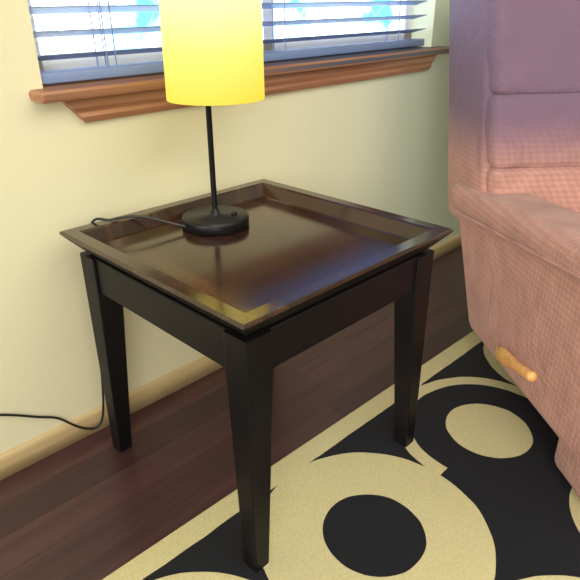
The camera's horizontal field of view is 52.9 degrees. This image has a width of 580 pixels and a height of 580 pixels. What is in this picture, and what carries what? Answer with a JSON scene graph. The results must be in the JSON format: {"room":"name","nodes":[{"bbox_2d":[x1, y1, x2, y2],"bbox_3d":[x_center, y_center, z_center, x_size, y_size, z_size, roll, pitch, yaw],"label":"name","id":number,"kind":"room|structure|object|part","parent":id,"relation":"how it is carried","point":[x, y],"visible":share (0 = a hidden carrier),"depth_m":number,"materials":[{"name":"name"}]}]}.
{"room":"living room","nodes":[
{"label":"living room","id":0,"kind":"room"},
{"bbox_2d":[0,0,459,453],"bbox_3d":[-0.222,-0.939,1.296,0.140,2.500,5.400,23,34,39],"label":"wall","id":1,"kind":"structure","parent":0,"point":[378,143],"depth_m":1.39,"materials":[{"name":"paint"}]},
{"bbox_2d":[27,0,413,70],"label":"window","id":2,"kind":"structure","parent":1,"relation":"in","point":[405,24],"depth_m":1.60,"materials":[{"name":"white"}]},
{"bbox_2d":[29,0,427,84],"bbox_3d":[-0.038,-1.197,1.340,0.060,1.246,1.374,23,35,39],"label":"window blind","id":3,"kind":"object","parent":2,"relation":"attached to","point":[150,67],"visible":0.82,"depth_m":1.32,"materials":[{"name":"blue"}]},
{"bbox_3d":[-0.030,-0.649,1.611,0.052,0.022,1.366,23,35,39],"label":"rail","id":4,"kind":"part","parent":3,"relation":"part of","materials":[{"name":"blue"}]},
{"bbox_2d":[0,232,461,480],"bbox_3d":[-0.161,0.183,1.778,0.012,0.060,5.400,23,34,39],"label":"baseboard","id":5,"kind":"structure","parent":1,"relation":"attached to","point":[20,457],"depth_m":1.48,"materials":[{"name":"brown wood"}]},
{"bbox_2d":[29,46,448,122],"bbox_3d":[-0.001,-0.595,1.623,0.137,0.078,1.472,23,35,39],"label":"trim","id":6,"kind":"structure","parent":1,"relation":"attached to","point":[116,97],"depth_m":1.52,"materials":[{"name":"brown wood"}]},
{"bbox_2d":[0,246,472,579],"bbox_3d":[1.065,0.753,0.706,3.740,0.050,5.400,23,34,39],"label":"floor","id":7,"kind":"structure","parent":0,"point":[88,508],"depth_m":1.39,"materials":[{"name":"brown wood"}]},
{"bbox_2d":[59,179,452,572],"bbox_3d":[-0.067,0.129,1.311,0.570,0.559,0.570,23,34,39],"label":"end table","id":8,"kind":"object","parent":7,"relation":"on","point":[306,267],"visible":0.98,"depth_m":1.12,"materials":[{"name":"brown wood"}]},
{"bbox_3d":[-0.396,0.153,1.321,0.056,0.511,0.056,23,34,39],"label":"leg","id":9,"kind":"part","parent":8,"relation":"part of","materials":[{"name":"brown wood"}]},
{"bbox_2d":[0,0,264,429],"bbox_3d":[-0.460,-0.090,1.165,0.896,1.056,0.216,-14,29,-25],"label":"table lamp","id":10,"kind":"object","parent":8,"relation":"on","point":[212,50],"depth_m":1.09,"materials":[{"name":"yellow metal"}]},
{"bbox_3d":[-0.642,0.231,1.251,0.522,0.405,0.024,-22,33,-37],"label":"power cord","id":11,"kind":"part","parent":10,"relation":"part of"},
{"bbox_3d":[-0.336,-0.096,1.286,0.153,0.151,0.170,23,34,39],"label":"lamp cord","id":12,"kind":"part","parent":10,"relation":"part of","materials":[{"name":"black rubber"}]},
{"bbox_3d":[-0.168,-0.351,1.216,0.032,0.392,0.032,23,34,39],"label":"lamp stem","id":13,"kind":"part","parent":10,"relation":"part of","materials":[{"name":"black metal"}]},
{"bbox_3d":[-0.152,-0.514,1.138,0.200,0.270,0.200,23,34,39],"label":"lamp shade","id":14,"kind":"part","parent":10,"relation":"part of","materials":[{"name":"yellow fabric"}]},
{"bbox_3d":[-0.065,0.289,1.022,0.056,0.501,0.056,23,34,39],"label":"leg","id":15,"kind":"part","parent":8,"relation":"part of","materials":[{"name":"brown wood"}]},
{"bbox_2d":[59,179,452,335],"bbox_3d":[-0.068,-0.101,1.200,0.570,0.048,0.570,23,34,39],"label":"tray","id":16,"kind":"object","parent":8,"relation":"on","point":[301,253],"depth_m":1.15,"materials":[{"name":"brown wood"}]},
{"bbox_3d":[0.263,0.144,1.320,0.056,0.501,0.056,23,34,39],"label":"leg","id":17,"kind":"part","parent":8,"relation":"part of","materials":[{"name":"brown wood"}]},
{"bbox_2d":[102,331,579,579],"bbox_3d":[0.996,0.575,1.008,2.700,0.010,2.000,-23,34,-39],"label":"area rug","id":18,"kind":"object","parent":7,"relation":"on","point":[479,491],"visible":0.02,"depth_m":1.25,"materials":[{"name":"fabric"}]},
{"bbox_2d":[448,0,579,496],"bbox_3d":[0.955,-0.255,1.477,0.913,1.076,1.336,-3,26,-6],"label":"recliner armchair","id":19,"kind":"object","parent":18,"relation":"on","point":[514,127],"visible":1,"depth_m":1.57,"materials":[{"name":"fabric"},{"name":"light wood"}]},
{"bbox_3d":[0.921,-0.574,1.791,0.800,0.700,0.492,-3,26,-6],"label":"frame","id":20,"kind":"part","parent":19,"relation":"part of","materials":[{"name":"fabric"}]},
{"bbox_3d":[0.544,0.183,1.423,0.040,0.090,0.216,-3,26,-6],"label":"recline handle","id":21,"kind":"part","parent":19,"relation":"part of","materials":[{"name":"brown wood"}]},
{"bbox_3d":[0.641,0.040,1.435,0.150,0.425,0.975,-3,26,-6],"label":"panel","id":22,"kind":"part","parent":19,"relation":"part of","materials":[{"name":"fabric"}]},
{"bbox_2d":[485,93,579,168],"bbox_3d":[0.935,-0.475,1.683,0.791,0.213,0.183,-3,26,-6],"label":"cushion","id":23,"kind":"object","parent":19,"relation":"on","point":[523,130],"depth_m":1.60,"materials":[{"name":"fabric"}]},
{"bbox_2d":[486,0,579,94],"bbox_3d":[0.929,-0.738,1.639,0.797,0.346,0.227,-3,26,-6],"label":"cushion","id":24,"kind":"object","parent":19,"relation":"on","point":[533,46],"depth_m":1.56,"materials":[{"name":"fabric"}]},
{"bbox_2d":[486,166,579,212],"bbox_3d":[0.946,-0.298,1.714,0.790,0.180,0.178,-3,26,-6],"label":"cushion","id":25,"kind":"object","parent":19,"relation":"on","point":[559,185],"depth_m":1.63,"materials":[{"name":"fabric"}]}
]}

